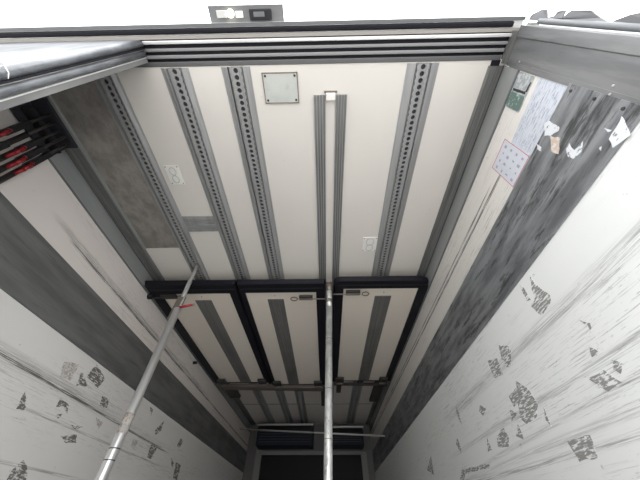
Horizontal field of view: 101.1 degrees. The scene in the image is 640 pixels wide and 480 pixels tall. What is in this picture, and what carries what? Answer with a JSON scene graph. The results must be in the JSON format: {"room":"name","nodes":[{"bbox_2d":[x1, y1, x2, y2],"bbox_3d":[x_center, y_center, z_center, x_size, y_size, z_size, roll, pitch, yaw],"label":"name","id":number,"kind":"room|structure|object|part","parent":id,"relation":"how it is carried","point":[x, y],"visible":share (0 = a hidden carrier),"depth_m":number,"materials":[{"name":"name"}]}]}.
{"room":"cargo space","nodes":[
{"label":"cargo space","id":0,"kind":"room"},
{"bbox_2d":[0,108,249,479],"bbox_3d":[-1.535,2.388,2.405,0.091,2.860,6.290,-1,-48,1],"label":"wall","id":1,"kind":"structure","parent":0,"point":[62,411],"depth_m":1.66,"materials":[{"name":"white laminate"}]},
{"bbox_2d":[9,96,77,155],"bbox_3d":[-1.485,-0.639,1.395,0.097,0.132,0.375,-1,-48,1],"label":"rack","id":2,"kind":"object","parent":1,"relation":"attached to","point":[33,109],"visible":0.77,"depth_m":1.42,"materials":[{"name":"black metal"}]},
{"bbox_2d":[0,113,50,137],"bbox_3d":[-1.445,0.188,0.445,0.059,2.612,0.029,-1,-48,1],"label":"bar","id":3,"kind":"object","parent":2,"relation":"in","point":[7,131],"visible":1,"depth_m":1.27,"materials":[{"name":"grey metal"}]},
{"bbox_3d":[-1.435,-0.479,1.189,0.041,0.119,0.018,-8,-49,7],"label":"red lever","id":4,"kind":"part","parent":3,"relation":"part of","materials":[{"name":"red plastic"}]},
{"bbox_2d":[0,121,55,150],"bbox_3d":[-1.445,0.218,0.472,0.059,2.612,0.029,-1,-48,1],"label":"bar","id":5,"kind":"object","parent":2,"relation":"in","point":[5,144],"visible":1,"depth_m":1.28,"materials":[{"name":"grey metal"}]},
{"bbox_2d":[0,129,60,161],"bbox_3d":[-1.444,0.250,0.500,0.059,2.612,0.029,-1,-48,1],"label":"bar","id":6,"kind":"object","parent":2,"relation":"in","point":[38,140],"visible":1,"depth_m":1.30,"materials":[{"name":"grey metal"}]},
{"bbox_3d":[-1.434,-0.420,1.248,0.041,0.119,0.018,-8,-49,7],"label":"red lever","id":7,"kind":"part","parent":6,"relation":"part of","materials":[{"name":"red plastic"}]},
{"bbox_2d":[0,136,65,173],"bbox_3d":[-1.443,0.278,0.525,0.059,2.612,0.029,-1,-48,1],"label":"bar","id":8,"kind":"object","parent":2,"relation":"in","point":[38,150],"visible":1,"depth_m":1.30,"materials":[{"name":"grey metal"}]},
{"bbox_3d":[-1.433,-0.372,1.250,0.041,0.119,0.018,-8,-49,7],"label":"red lever","id":9,"kind":"part","parent":8,"relation":"part of","materials":[{"name":"red plastic"}]},
{"bbox_2d":[0,142,69,183],"bbox_3d":[-1.443,0.305,0.549,0.059,2.612,0.029,-1,-48,1],"label":"bar","id":10,"kind":"object","parent":2,"relation":"in","point":[44,156],"visible":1,"depth_m":1.31,"materials":[{"name":"grey metal"}]},
{"bbox_3d":[-1.433,-0.352,1.282,0.041,0.119,0.018,-8,-49,7],"label":"red lever","id":11,"kind":"part","parent":10,"relation":"part of","materials":[{"name":"red plastic"}]},
{"bbox_2d":[0,40,147,110],"bbox_3d":[-1.235,-0.021,0.279,0.804,2.642,0.088,-1,-48,1],"label":"door","id":12,"kind":"structure","parent":1,"relation":"in","point":[37,70],"depth_m":0.89,"materials":[{"name":"grey metal"}]},
{"bbox_2d":[0,192,246,472],"bbox_3d":[-1.487,1.902,2.951,0.006,0.308,6.290,-1,-48,1],"label":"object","id":13,"kind":"structure","parent":1,"relation":"attached to","point":[33,273],"depth_m":1.71,"materials":[{"name":"grey metal"}]},
{"bbox_2d":[147,293,153,299],"bbox_3d":[-1.498,0.499,2.332,0.035,0.056,0.056,-1,-48,1],"label":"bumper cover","id":14,"kind":"object","parent":1,"relation":"attached to","point":[149,296],"visible":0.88,"depth_m":2.31,"materials":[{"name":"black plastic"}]},
{"bbox_2d":[47,98,255,431],"bbox_3d":[-1.437,1.546,3.357,0.105,0.138,6.280,-1,-48,1],"label":"trim","id":15,"kind":"structure","parent":1,"relation":"attached to","point":[72,166],"depth_m":1.89,"materials":[{"name":"grey metal"}]},
{"bbox_2d":[0,15,526,67],"bbox_3d":[-0.363,-0.953,1.301,2.585,0.150,0.190,-1,-48,1],"label":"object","id":16,"kind":"structure","parent":1,"relation":"attached to","point":[464,38],"depth_m":1.24,"materials":[{"name":"metal"}]},
{"bbox_2d":[207,4,283,22],"bbox_3d":[-0.339,-1.035,1.206,0.342,0.029,0.062,-1,-48,1],"label":"bracket","id":17,"kind":"object","parent":16,"relation":"attached to","point":[262,12],"visible":1,"depth_m":1.20,"materials":[{"name":"grey metal"}]},
{"bbox_3d":[-0.450,-1.035,1.207,0.045,0.014,0.028,-1,-48,1],"label":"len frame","id":18,"kind":"part","parent":17,"relation":"part of","materials":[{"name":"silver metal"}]},
{"bbox_2d":[240,428,384,436],"bbox_3d":[-0.227,3.211,4.398,2.576,0.291,0.022,-14,-50,12],"label":"rod","id":19,"kind":"object","parent":1,"relation":"attached to","point":[240,428],"visible":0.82,"depth_m":4.37,"materials":[{"name":"silver metal"}]},
{"bbox_2d":[242,424,375,479],"bbox_3d":[-0.207,4.761,4.511,2.637,2.860,0.100,-1,-48,1],"label":"wall","id":20,"kind":"structure","parent":0,"point":[318,442],"depth_m":5.17,"materials":[{"name":"grey metal"}]},
{"bbox_2d":[255,424,313,449],"bbox_3d":[-0.676,3.856,5.157,1.105,0.332,0.410,-1,-48,1],"label":"air vent","id":21,"kind":"object","parent":20,"relation":"attached to","point":[265,440],"visible":0.93,"depth_m":5.04,"materials":[{"name":"black"}]},
{"bbox_2d":[258,430,309,441],"bbox_3d":[-0.674,3.738,5.019,0.975,0.178,0.014,-1,-48,1],"label":"grille","id":22,"kind":"object","parent":21,"relation":"attached to","point":[263,436],"depth_m":5.02,"materials":[{"name":"black plastic"}]},
{"bbox_2d":[252,450,368,479],"bbox_3d":[-0.177,4.771,4.386,2.140,2.020,0.050,-1,-48,1],"label":"panel","id":23,"kind":"object","parent":20,"relation":"attached to","point":[268,465],"visible":1,"depth_m":4.97,"materials":[{"name":"black metal"}]},
{"bbox_2d":[332,426,363,448],"bbox_3d":[0.481,3.855,5.128,0.720,0.292,0.410,-1,-48,1],"label":"air vent","id":24,"kind":"object","parent":20,"relation":"attached to","point":[339,441],"visible":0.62,"depth_m":5.00,"materials":[{"name":"black metal"}]},
{"bbox_2d":[332,434,361,441],"bbox_3d":[0.483,3.734,4.993,0.590,0.146,0.014,-1,-48,1],"label":"grille","id":25,"kind":"object","parent":24,"relation":"attached to","point":[336,438],"depth_m":4.98,"materials":[{"name":"black plastic"}]},
{"bbox_2d":[117,59,504,423],"bbox_3d":[-0.261,1.452,3.424,2.457,0.090,6.290,-1,-48,1],"label":"ceiling","id":26,"kind":"structure","parent":0,"point":[374,91],"depth_m":1.65,"materials":[{"name":"white paint"}]},
{"bbox_2d":[46,81,178,249],"bbox_3d":[-1.289,-0.385,1.721,0.277,0.018,1.215,-1,-48,1],"label":"sheet","id":27,"kind":"object","parent":26,"relation":"attached to","point":[82,109],"visible":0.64,"depth_m":1.63,"materials":[{"name":"silver metal"}]},
{"bbox_2d":[163,165,184,184],"bbox_3d":[-0.937,-0.418,1.697,0.090,0.010,0.136,-1,-48,1],"label":"plate","id":28,"kind":"object","parent":26,"relation":"attached to","point":[173,172],"visible":1,"depth_m":1.69,"materials":[{"name":"white plastic"}]},
{"bbox_2d":[94,73,274,423],"bbox_3d":[-1.038,1.474,3.372,0.135,0.018,6.195,-1,-48,1],"label":"rail","id":29,"kind":"object","parent":26,"relation":"attached to","point":[110,87],"visible":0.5,"depth_m":1.66,"materials":[{"name":"metal"}]},
{"bbox_2d":[182,216,217,231],"bbox_3d":[-0.892,-0.118,1.963,0.230,0.011,0.140,-1,-48,1],"label":"plate","id":30,"kind":"object","parent":26,"relation":"attached to","point":[192,223],"visible":1,"depth_m":1.96,"materials":[{"name":"metal"}]},
{"bbox_2d":[161,68,292,423],"bbox_3d":[-0.671,1.466,3.365,0.138,0.018,6.202,-1,-48,1],"label":"rail","id":31,"kind":"object","parent":26,"relation":"attached to","point":[179,83],"visible":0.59,"depth_m":1.64,"materials":[{"name":"metal"}]},
{"bbox_2d":[221,66,307,423],"bbox_3d":[-0.366,1.463,3.361,0.143,0.018,6.202,-1,-48,1],"label":"rail","id":32,"kind":"object","parent":26,"relation":"attached to","point":[238,80],"visible":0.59,"depth_m":1.64,"materials":[{"name":"metal"}]},
{"bbox_2d":[221,382,322,390],"bbox_3d":[-0.677,2.079,3.821,1.451,0.150,0.130,2,-48,-2],"label":"beam","id":33,"kind":"structure","parent":26,"relation":"attached to","point":[230,386],"depth_m":3.75,"materials":[{"name":"grey metal"}]},
{"bbox_2d":[225,390,240,397],"bbox_3d":[-1.322,2.295,3.980,0.160,0.040,0.430,-1,-48,1],"label":"support arm","id":34,"kind":"object","parent":33,"relation":"attached to","point":[232,393],"visible":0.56,"depth_m":4.00,"materials":[{"name":"grey metal"}]},
{"bbox_2d":[321,387,324,405],"bbox_3d":[0.052,2.457,4.122,0.070,0.040,0.750,-1,-48,1],"label":"support arm","id":35,"kind":"object","parent":33,"relation":"attached to","point":[323,391],"visible":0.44,"depth_m":4.08,"materials":[{"name":"grey metal"}]},
{"bbox_2d":[261,72,298,103],"bbox_3d":[-0.203,-0.788,1.368,0.180,0.008,0.142,-1,-48,1],"label":"cover plate","id":36,"kind":"object","parent":26,"relation":"attached to","point":[279,87],"visible":1,"depth_m":1.36,"materials":[{"name":"silver metal"}]},
{"bbox_2d":[145,276,428,387],"bbox_3d":[-0.267,1.193,2.965,2.447,0.092,2.288,-1,-48,1],"label":"partition","id":37,"kind":"object","parent":26,"relation":"attached to","point":[374,317],"depth_m":2.68,"materials":[{"name":"beige plastic"}]},
{"bbox_3d":[-1.380,0.512,2.321,0.230,0.011,0.012,-1,-48,1],"label":"bolt rod","id":38,"kind":"part","parent":37,"relation":"part of","materials":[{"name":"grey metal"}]},
{"bbox_3d":[-1.095,1.189,2.998,0.690,0.040,2.120,-1,-48,1],"label":"panel","id":39,"kind":"part","parent":37,"relation":"part of","materials":[{"name":"beige"}]},
{"bbox_3d":[-0.315,1.209,3.014,0.666,0.040,2.200,-1,-48,1],"label":"panel","id":40,"kind":"part","parent":37,"relation":"part of","materials":[{"name":"beige plastic"}]},
{"bbox_3d":[-0.060,0.522,2.328,0.250,0.011,0.012,-1,-48,1],"label":"bolt rod","id":41,"kind":"part","parent":37,"relation":"part of","materials":[{"name":"silver metal"}]},
{"bbox_3d":[0.217,0.470,2.282,0.265,0.011,0.012,-1,-48,1],"label":"bolt rod","id":42,"kind":"part","parent":37,"relation":"part of","materials":[{"name":"silver metal"}]},
{"bbox_2d":[243,403,372,404],"bbox_3d":[-0.228,2.889,4.638,2.457,0.004,0.030,-1,-48,1],"label":"trim","id":43,"kind":"structure","parent":26,"relation":"attached to","point":[336,403],"depth_m":4.65,"materials":[{"name":"grey metal"}]},
{"bbox_2d":[314,95,325,386],"bbox_3d":[0.039,1.032,2.979,0.063,0.016,4.800,-1,-48,1],"label":"track","id":44,"kind":"object","parent":26,"relation":"attached to","point":[319,100],"visible":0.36,"depth_m":1.68,"materials":[{"name":"metal"}]},
{"bbox_2d":[324,91,336,100],"bbox_3d":[0.056,-0.758,1.385,0.068,0.022,0.043,-1,-48,1],"label":"ceiling light","id":45,"kind":"object","parent":26,"relation":"attached to","point":[330,95],"visible":1,"depth_m":1.38,"materials":[{"name":"white plastic"}]},
{"bbox_2d":[332,94,346,402],"bbox_3d":[0.155,1.030,2.978,0.060,0.016,4.800,-1,-48,1],"label":"track","id":46,"kind":"object","parent":26,"relation":"attached to","point":[341,99],"visible":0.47,"depth_m":1.70,"materials":[{"name":"metal"}]},
{"bbox_2d":[334,381,386,385],"bbox_3d":[0.561,1.976,3.728,0.742,0.150,0.035,1,-48,-1],"label":"beam","id":47,"kind":"structure","parent":26,"relation":"attached to","point":[358,383],"depth_m":3.68,"materials":[{"name":"grey metal"}]},
{"bbox_2d":[336,386,340,392],"bbox_3d":[0.275,2.155,3.854,0.070,0.040,0.350,-1,-48,1],"label":"support arm","id":48,"kind":"object","parent":47,"relation":"attached to","point":[338,388],"visible":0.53,"depth_m":3.86,"materials":[{"name":"grey metal"}]},
{"bbox_2d":[369,381,382,401],"bbox_3d":[0.848,2.298,3.980,0.130,0.040,0.750,-1,-48,1],"label":"support arm","id":49,"kind":"object","parent":47,"relation":"attached to","point":[376,390],"visible":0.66,"depth_m":3.96,"materials":[{"name":"grey metal"}]},
{"bbox_2d":[362,237,377,250],"bbox_3d":[0.395,0.035,2.097,0.113,0.010,0.148,-1,-48,1],"label":"plate","id":50,"kind":"object","parent":26,"relation":"attached to","point":[369,243],"visible":1,"depth_m":2.09,"materials":[{"name":"white plastic"}]},
{"bbox_2d":[346,63,438,423],"bbox_3d":[0.563,1.451,3.350,0.157,0.018,6.202,-1,-48,1],"label":"rail","id":51,"kind":"object","parent":26,"relation":"attached to","point":[420,78],"visible":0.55,"depth_m":1.63,"materials":[{"name":"metal"}]},
{"bbox_2d":[370,64,639,479],"bbox_3d":[1.010,2.357,2.373,0.092,2.860,6.290,-1,-48,1],"label":"wall","id":52,"kind":"structure","parent":0,"point":[549,388],"depth_m":1.09,"materials":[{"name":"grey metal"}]},
{"bbox_2d":[366,65,519,430],"bbox_3d":[0.928,1.523,3.333,0.078,0.138,6.265,-1,-48,1],"label":"trim","id":53,"kind":"structure","parent":52,"relation":"attached to","point":[498,82],"depth_m":1.61,"materials":[{"name":"grey metal"}]},
{"bbox_2d":[372,83,639,471],"bbox_3d":[0.962,1.875,2.928,0.009,0.331,6.275,-1,-48,1],"label":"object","id":54,"kind":"structure","parent":52,"relation":"attached to","point":[587,127],"depth_m":1.16,"materials":[{"name":"grey"}]},
{"bbox_2d":[492,139,529,186],"bbox_3d":[0.917,-0.376,1.280,0.002,0.209,0.155,-1,-48,1],"label":"notice","id":55,"kind":"object","parent":52,"relation":"attached to","point":[510,161],"visible":1,"depth_m":1.27,"materials":[{"name":"white paper"}]},
{"bbox_2d":[505,72,533,112],"bbox_3d":[0.912,-0.677,1.209,0.003,0.120,0.145,-1,-48,1],"label":"wall label","id":56,"kind":"object","parent":52,"relation":"attached to","point":[523,82],"visible":1,"depth_m":1.20,"materials":[{"name":"green paper"}]},
{"bbox_2d":[527,22,538,24],"bbox_3d":[0.953,-0.941,1.162,0.050,0.070,0.030,-1,-48,1],"label":"bracket","id":57,"kind":"object","parent":52,"relation":"attached to","point":[528,23],"visible":0.25,"depth_m":1.16,"materials":[{"name":"grey metal"}]},
{"bbox_2d":[511,77,567,155],"bbox_3d":[0.914,-0.516,1.121,0.002,0.169,0.280,-1,-48,1],"label":"paper notice","id":58,"kind":"object","parent":52,"relation":"attached to","point":[547,94],"visible":1,"depth_m":1.11,"materials":[{"name":"grey paper"}]},
{"bbox_2d":[529,9,608,21],"bbox_3d":[0.950,-0.861,1.013,0.012,0.460,0.040,-1,-48,1],"label":"seal","id":59,"kind":"object","parent":52,"relation":"attached to","point":[588,15],"visible":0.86,"depth_m":0.99,"materials":[{"name":"grey rubber"}]},
{"bbox_2d":[507,24,639,104],"bbox_3d":[0.956,-0.037,0.253,0.107,2.630,0.156,-1,-48,1],"label":"trim","id":60,"kind":"structure","parent":52,"relation":"attached to","point":[607,62],"depth_m":0.91,"materials":[{"name":"silver metal"}]},
{"bbox_2d":[537,18,639,32],"bbox_3d":[0.928,-0.080,0.162,0.020,2.550,0.020,-1,-48,1],"label":"rod","id":61,"kind":"object","parent":52,"relation":"attached to","point":[616,26],"visible":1,"depth_m":0.89,"materials":[{"name":"grey metal"}]},
{"bbox_2d":[613,13,639,22],"bbox_3d":[0.950,-0.632,0.754,0.013,0.270,0.042,-1,-48,1],"label":"seal","id":62,"kind":"object","parent":52,"relation":"attached to","point":[632,18],"visible":0.67,"depth_m":0.80,"materials":[{"name":"grey rubber"}]},
{"bbox_3d":[-0.265,3.241,1.328,2.457,0.120,6.400,-1,-48,1],"label":"floor","id":63,"kind":"structure","parent":0,"visible":0},
{"bbox_2d":[94,263,199,479],"bbox_3d":[-1.000,1.083,1.258,0.120,2.643,0.140,36,-57,-27],"label":"bar","id":64,"kind":"object","parent":63,"relation":"on","point":[106,466],"visible":1,"depth_m":1.50,"materials":[{"name":"silver metal"}]},
{"bbox_3d":[-0.986,0.485,1.934,0.095,0.040,0.020,1,-48,-1],"label":"release lever","id":65,"kind":"part","parent":64,"relation":"part of","materials":[{"name":"red plastic"}]},
{"bbox_2d":[323,282,332,479],"bbox_3d":[0.024,1.213,1.284,0.157,2.512,0.110,-1,-48,1],"label":"bar","id":66,"kind":"object","parent":63,"relation":"on","point":[328,454],"visible":1,"depth_m":1.57,"materials":[{"name":"silver metal"}]}
]}

